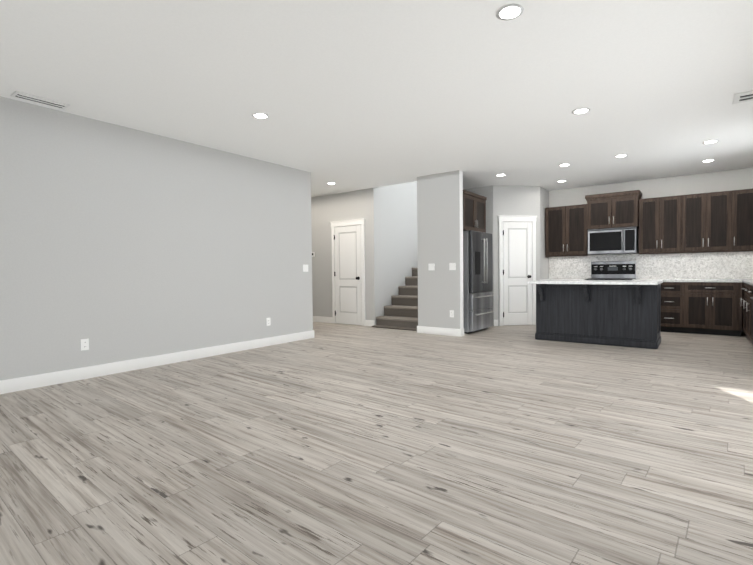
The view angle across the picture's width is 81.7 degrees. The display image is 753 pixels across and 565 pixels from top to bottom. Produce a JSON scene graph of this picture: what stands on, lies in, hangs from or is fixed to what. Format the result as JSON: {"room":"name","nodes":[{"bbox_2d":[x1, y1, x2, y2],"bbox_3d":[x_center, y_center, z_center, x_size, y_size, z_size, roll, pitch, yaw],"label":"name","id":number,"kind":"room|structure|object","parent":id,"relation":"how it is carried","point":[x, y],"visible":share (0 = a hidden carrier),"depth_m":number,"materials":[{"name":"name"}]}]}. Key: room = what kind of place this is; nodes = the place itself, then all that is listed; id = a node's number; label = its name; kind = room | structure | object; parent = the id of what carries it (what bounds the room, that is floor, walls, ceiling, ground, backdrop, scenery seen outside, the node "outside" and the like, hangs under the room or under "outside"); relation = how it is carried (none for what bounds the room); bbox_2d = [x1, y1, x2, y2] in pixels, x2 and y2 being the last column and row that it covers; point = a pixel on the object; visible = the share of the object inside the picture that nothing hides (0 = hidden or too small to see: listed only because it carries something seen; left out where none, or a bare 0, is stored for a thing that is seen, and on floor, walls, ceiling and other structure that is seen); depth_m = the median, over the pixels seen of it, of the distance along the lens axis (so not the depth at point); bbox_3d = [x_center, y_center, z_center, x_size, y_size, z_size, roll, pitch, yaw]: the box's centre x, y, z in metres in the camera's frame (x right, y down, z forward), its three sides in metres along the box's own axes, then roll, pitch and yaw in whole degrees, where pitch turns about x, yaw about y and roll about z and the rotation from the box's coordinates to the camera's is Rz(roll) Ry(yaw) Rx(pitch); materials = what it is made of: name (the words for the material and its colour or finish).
{"room":"empty living room","nodes":[
{"label":"empty living room","id":0,"kind":"room"},
{"bbox_2d":[0,96,312,380],"bbox_3d":[-3.506,-0.342,4.053,0.120,2.740,8.000,0,2,37],"label":"wall","id":1,"kind":"structure","parent":0,"point":[118,243],"depth_m":4.94,"materials":[{"name":"paint"}]},
{"bbox_2d":[81,339,88,350],"bbox_3d":[-3.056,0.650,4.561,0.008,0.118,0.075,0,2,37],"label":"outlet","id":2,"kind":"object","parent":1,"relation":"attached to","point":[85,342],"depth_m":4.56,"materials":[{"name":"white plastic"}]},
{"bbox_2d":[0,330,313,393],"bbox_3d":[-3.409,0.964,4.109,0.046,0.124,7.896,0,2,37],"label":"baseboard","id":3,"kind":"structure","parent":1,"relation":"attached to","point":[34,381],"depth_m":4.95,"materials":[{"name":"white wood"}]},
{"bbox_2d":[266,318,270,325],"bbox_3d":[-1.612,0.586,6.503,0.008,0.118,0.075,0,2,37],"label":"outlet","id":4,"kind":"object","parent":1,"relation":"attached to","point":[268,321],"depth_m":6.50,"materials":[{"name":"white plastic"}]},
{"bbox_2d":[303,264,307,271],"bbox_3d":[-1.156,-0.235,7.108,0.008,0.118,0.120,0,2,37],"label":"light switch","id":5,"kind":"object","parent":1,"relation":"attached to","point":[305,267],"depth_m":7.10,"materials":[{"name":"white plastic"}]},
{"bbox_2d":[311,189,369,324],"bbox_3d":[-1.310,-0.506,9.620,3.000,2.740,0.120,0,2,37],"label":"wall","id":6,"kind":"structure","parent":0,"point":[326,210],"depth_m":9.32,"materials":[{"name":"paint"}]},
{"bbox_2d":[313,316,332,322],"bbox_3d":[-1.682,0.800,9.855,1.900,0.124,0.016,0,2,37],"label":"baseboard","id":7,"kind":"structure","parent":6,"relation":"attached to","point":[315,318],"depth_m":9.47,"materials":[{"name":"white wood"}]},
{"bbox_2d":[334,225,361,324],"bbox_3d":[-0.615,-0.146,8.973,0.726,2.022,0.104,0,2,37],"label":"hall door","id":8,"kind":"structure","parent":6,"relation":"in","point":[348,291],"depth_m":8.98,"materials":[{"name":"white wood"}]},
{"bbox_2d":[330,218,365,325],"bbox_3d":[-0.592,-0.206,8.989,0.920,2.155,0.049,0,2,37],"label":"door frame","id":9,"kind":"structure","parent":6,"relation":"attached to","point":[361,222],"depth_m":8.80,"materials":[{"name":"white wood"}]},
{"bbox_2d":[0,322,752,564],"bbox_3d":[0.097,1.035,4.205,11.740,0.100,12.470,0,2,37],"label":"floor","id":10,"kind":"structure","parent":0,"point":[336,444],"depth_m":2.57,"materials":[{"name":"laminate"}]},
{"bbox_2d":[372,268,417,330],"bbox_3d":[1.131,-0.402,9.201,1.173,2.495,2.595,0,2,37],"label":"stairs","id":11,"kind":"structure","parent":10,"relation":"on","point":[406,298],"depth_m":8.69,"materials":[{"name":"carpet"}]},
{"bbox_2d":[463,230,493,333],"bbox_3d":[1.630,-0.015,7.986,0.811,1.773,0.920,0,2,37],"label":"fridge","id":12,"kind":"object","parent":10,"relation":"on","point":[478,295],"visible":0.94,"depth_m":7.59,"materials":[{"name":"grey metal"}]},
{"bbox_2d":[540,279,584,279],"bbox_3d":[3.770,0.403,8.669,0.810,0.860,0.648,0,2,37],"label":"base cabinet","id":13,"kind":"object","parent":10,"relation":"on","point":[540,279],"depth_m":8.38,"materials":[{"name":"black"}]},
{"bbox_2d":[535,284,660,348],"bbox_3d":[3.269,0.451,6.521,1.616,0.878,0.920,0,2,37],"label":"kitchen island","id":14,"kind":"object","parent":10,"relation":"on","point":[624,313],"depth_m":6.28,"materials":[{"name":"wood"}]},
{"bbox_2d":[529,280,662,283],"bbox_3d":[3.255,-0.007,6.497,1.650,0.040,0.970,0,2,37],"label":"island countertop","id":15,"kind":"structure","parent":14,"relation":"on","point":[539,281],"depth_m":6.21,"materials":[{"name":"white stone"}]},
{"bbox_2d":[585,261,635,279],"bbox_3d":[4.381,0.218,8.157,0.770,1.238,0.708,0,2,37],"label":"range","id":16,"kind":"object","parent":10,"relation":"on","point":[614,270],"visible":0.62,"depth_m":8.32,"materials":[{"name":"grey metal"}]},
{"bbox_2d":[661,283,687,332],"bbox_3d":[5.154,0.414,7.640,0.540,0.860,0.648,0,2,37],"label":"base cabinet","id":17,"kind":"object","parent":10,"relation":"on","point":[674,296],"depth_m":7.35,"materials":[{"name":"black wood"}]},
{"bbox_2d":[688,283,741,335],"bbox_3d":[5.618,0.418,7.296,0.745,0.860,0.648,0,2,37],"label":"base cabinet","id":18,"kind":"object","parent":10,"relation":"on","point":[705,306],"depth_m":7.02,"materials":[{"name":"black wood"}]},
{"bbox_2d":[634,279,742,282],"bbox_3d":[5.311,-0.035,7.502,1.490,0.040,0.658,0,2,37],"label":"countertop","id":19,"kind":"structure","parent":18,"relation":"on","point":[664,280],"depth_m":7.17,"materials":[{"name":"white stone"}]},
{"bbox_2d":[741,283,744,332],"bbox_3d":[5.824,0.438,6.380,0.648,0.860,0.610,0,2,37],"label":"base cabinet","id":20,"kind":"object","parent":10,"relation":"on","point":[743,284],"depth_m":6.79,"materials":[{"name":"black"}]},
{"bbox_2d":[745,283,748,337],"bbox_3d":[5.530,0.451,5.986,0.648,0.860,0.626,0,2,37],"label":"base cabinet","id":21,"kind":"object","parent":10,"relation":"on","point":[747,306],"depth_m":6.32,"materials":[{"name":"black wood"}]},
{"bbox_2d":[749,283,752,343],"bbox_3d":[5.214,0.466,5.560,0.648,0.860,0.688,0,2,37],"label":"base cabinet","id":22,"kind":"object","parent":10,"relation":"on","point":[750,284],"depth_m":5.84,"materials":[{"name":"black wood"}]},
{"bbox_2d":[741,279,752,282],"bbox_3d":[5.360,0.009,5.760,0.658,0.040,3.398,0,2,37],"label":"countertop","id":23,"kind":"structure","parent":22,"relation":"on","point":[744,280],"depth_m":6.44,"materials":[{"name":"white stone"}]},
{"bbox_2d":[0,0,752,196],"bbox_3d":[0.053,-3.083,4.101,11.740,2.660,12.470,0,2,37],"label":"ceiling","id":24,"kind":"structure","parent":0,"point":[348,95],"depth_m":3.77,"materials":[{"name":"paint"}]},
{"bbox_2d":[10,91,69,109],"bbox_3d":[-3.153,-1.707,4.094,0.170,0.020,0.420,0,2,37],"label":"ceiling vent","id":25,"kind":"object","parent":24,"relation":"in","point":[37,99],"visible":0.96,"depth_m":4.07,"materials":[{"name":"white metal"}]},
{"bbox_2d":[252,113,268,118],"bbox_3d":[-1.214,-1.745,4.558,0.169,0.010,0.169,-1,1,-8],"label":"recessed light","id":26,"kind":"object","parent":24,"relation":"in","point":[256,115],"depth_m":4.54,"materials":[{"name":"white plastic"}]},
{"bbox_2d":[496,4,523,19],"bbox_3d":[0.850,-1.723,2.774,0.169,0.010,0.169,-1,1,-8],"label":"recessed light","id":27,"kind":"object","parent":24,"relation":"in","point":[510,11],"depth_m":2.77,"materials":[{"name":"white plastic"}]},
{"bbox_2d":[572,108,589,113],"bbox_3d":[2.122,-1.780,4.519,0.169,0.010,0.169,-1,1,-8],"label":"recessed light","id":28,"kind":"object","parent":24,"relation":"in","point":[581,110],"depth_m":4.51,"materials":[{"name":"white plastic"}]},
{"bbox_2d":[615,154,627,157],"bbox_3d":[3.557,-1.841,6.330,0.169,0.010,0.169,-1,1,-8],"label":"recessed light","id":29,"kind":"object","parent":24,"relation":"in","point":[621,155],"depth_m":6.30,"materials":[{"name":"white plastic"}]},
{"bbox_2d":[702,140,717,143],"bbox_3d":[4.353,-1.834,5.676,0.169,0.010,0.169,-1,1,-8],"label":"recessed light","id":30,"kind":"object","parent":24,"relation":"in","point":[709,141],"depth_m":5.65,"materials":[{"name":"white plastic"}]},
{"bbox_2d":[732,90,752,103],"bbox_3d":[3.566,-1.782,4.181,0.220,0.020,0.300,0,2,37],"label":"ceiling vent","id":31,"kind":"object","parent":24,"relation":"in","point":[746,96],"visible":0.98,"depth_m":4.18,"materials":[{"name":"white metal"}]},
{"bbox_2d":[369,181,417,324],"bbox_3d":[0.676,-1.809,9.664,0.120,5.300,2.630,0,2,37],"label":"wall","id":32,"kind":"structure","parent":0,"point":[393,257],"depth_m":9.05,"materials":[{"name":"paint"}]},
{"bbox_2d":[417,176,424,325],"bbox_3d":[1.630,-1.797,8.768,0.120,5.300,2.930,0,2,37],"label":"wall","id":33,"kind":"structure","parent":0,"point":[420,180],"depth_m":7.61,"materials":[{"name":"paint"}]},
{"bbox_2d":[425,170,459,328],"bbox_3d":[1.139,-0.478,7.425,0.670,2.740,0.120,0,2,37],"label":"wall","id":34,"kind":"structure","parent":0,"point":[438,223],"depth_m":7.36,"materials":[{"name":"paint"}]},
{"bbox_2d":[428,264,434,269],"bbox_3d":[0.946,-0.267,7.495,0.120,0.118,0.009,0,2,37],"label":"light switch","id":35,"kind":"object","parent":34,"relation":"attached to","point":[430,266],"depth_m":7.49,"materials":[{"name":"white plastic"}]},
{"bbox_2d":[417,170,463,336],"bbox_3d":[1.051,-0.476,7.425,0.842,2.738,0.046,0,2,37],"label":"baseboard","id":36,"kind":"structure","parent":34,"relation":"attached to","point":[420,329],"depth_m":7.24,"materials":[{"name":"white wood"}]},
{"bbox_2d":[449,263,455,269],"bbox_3d":[1.267,-0.265,7.256,0.120,0.118,0.009,0,2,37],"label":"light switch","id":37,"kind":"object","parent":34,"relation":"attached to","point":[452,266],"depth_m":7.25,"materials":[{"name":"white plastic"}]},
{"bbox_2d":[463,186,548,325],"bbox_3d":[2.702,-0.535,9.016,1.320,2.740,1.320,0,2,37],"label":"wall","id":38,"kind":"structure","parent":0,"point":[518,200],"depth_m":8.55,"materials":[{"name":"paint"}]},
{"bbox_2d":[463,190,486,232],"bbox_3d":[1.542,-1.262,8.003,0.654,0.670,0.970,0,2,37],"label":"upper cabinet","id":39,"kind":"object","parent":38,"relation":"attached to","point":[474,211],"visible":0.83,"depth_m":7.79,"materials":[{"name":"brown wood"}]},
{"bbox_2d":[497,215,536,325],"bbox_3d":[2.774,-0.231,8.558,0.810,2.155,0.049,-1,1,-8],"label":"door frame","id":40,"kind":"structure","parent":38,"relation":"attached to","point":[505,218],"depth_m":8.52,"materials":[{"name":"white wood"}]},
{"bbox_2d":[503,222,531,324],"bbox_3d":[2.774,-0.173,8.558,0.457,2.022,0.458,0,2,37],"label":"pantry door","id":41,"kind":"structure","parent":38,"relation":"in","point":[517,272],"depth_m":8.56,"materials":[{"name":"painted wood"},{"name":"black metal"}]},
{"bbox_2d":[549,168,752,332],"bbox_3d":[4.101,-1.825,8.831,6.610,5.300,0.120,0,2,37],"label":"wall","id":42,"kind":"structure","parent":0,"point":[731,180],"depth_m":7.86,"materials":[{"name":"paint"}]},
{"bbox_2d":[545,205,588,256],"bbox_3d":[3.846,-1.036,8.752,0.785,0.970,0.348,0,2,37],"label":"upper cabinet","id":43,"kind":"object","parent":42,"relation":"attached to","point":[566,234],"depth_m":8.61,"materials":[{"name":"brown wood"}]},
{"bbox_2d":[585,193,640,229],"bbox_3d":[4.478,-1.307,8.229,0.840,0.575,0.418,0,2,37],"label":"upper cabinet","id":44,"kind":"object","parent":42,"relation":"attached to","point":[623,210],"depth_m":8.04,"materials":[{"name":"brown wood"}]},
{"bbox_2d":[588,227,638,254],"bbox_3d":[4.461,-0.776,8.218,0.807,0.475,0.461,0,2,37],"label":"microwave","id":45,"kind":"object","parent":44,"relation":"attached to","point":[623,240],"visible":1,"depth_m":8.05,"materials":[{"name":"grey metal"}]},
{"bbox_2d":[549,251,752,278],"bbox_3d":[5.129,-0.326,8.034,3.750,0.520,0.012,0,2,37],"label":"backsplash","id":46,"kind":"structure","parent":42,"relation":"attached to","point":[725,265],"depth_m":7.87,"materials":[{"name":"stone"}]},
{"bbox_2d":[639,195,688,252],"bbox_3d":[5.124,-1.025,7.802,0.700,0.970,0.348,0,2,37],"label":"upper cabinet","id":47,"kind":"object","parent":42,"relation":"attached to","point":[664,220],"depth_m":7.64,"materials":[{"name":"brown wood"}]},
{"bbox_2d":[685,190,736,252],"bbox_3d":[5.622,-1.021,7.432,0.800,0.970,0.348,0,2,37],"label":"upper cabinet","id":48,"kind":"object","parent":42,"relation":"attached to","point":[721,221],"depth_m":7.24,"materials":[{"name":"brown wood"}]},
{"bbox_2d":[737,189,752,251],"bbox_3d":[6.049,-1.018,7.115,0.525,0.970,0.348,0,2,37],"label":"upper cabinet","id":49,"kind":"object","parent":42,"relation":"attached to","point":[744,196],"depth_m":7.00,"materials":[{"name":"brown wood"}]}
]}

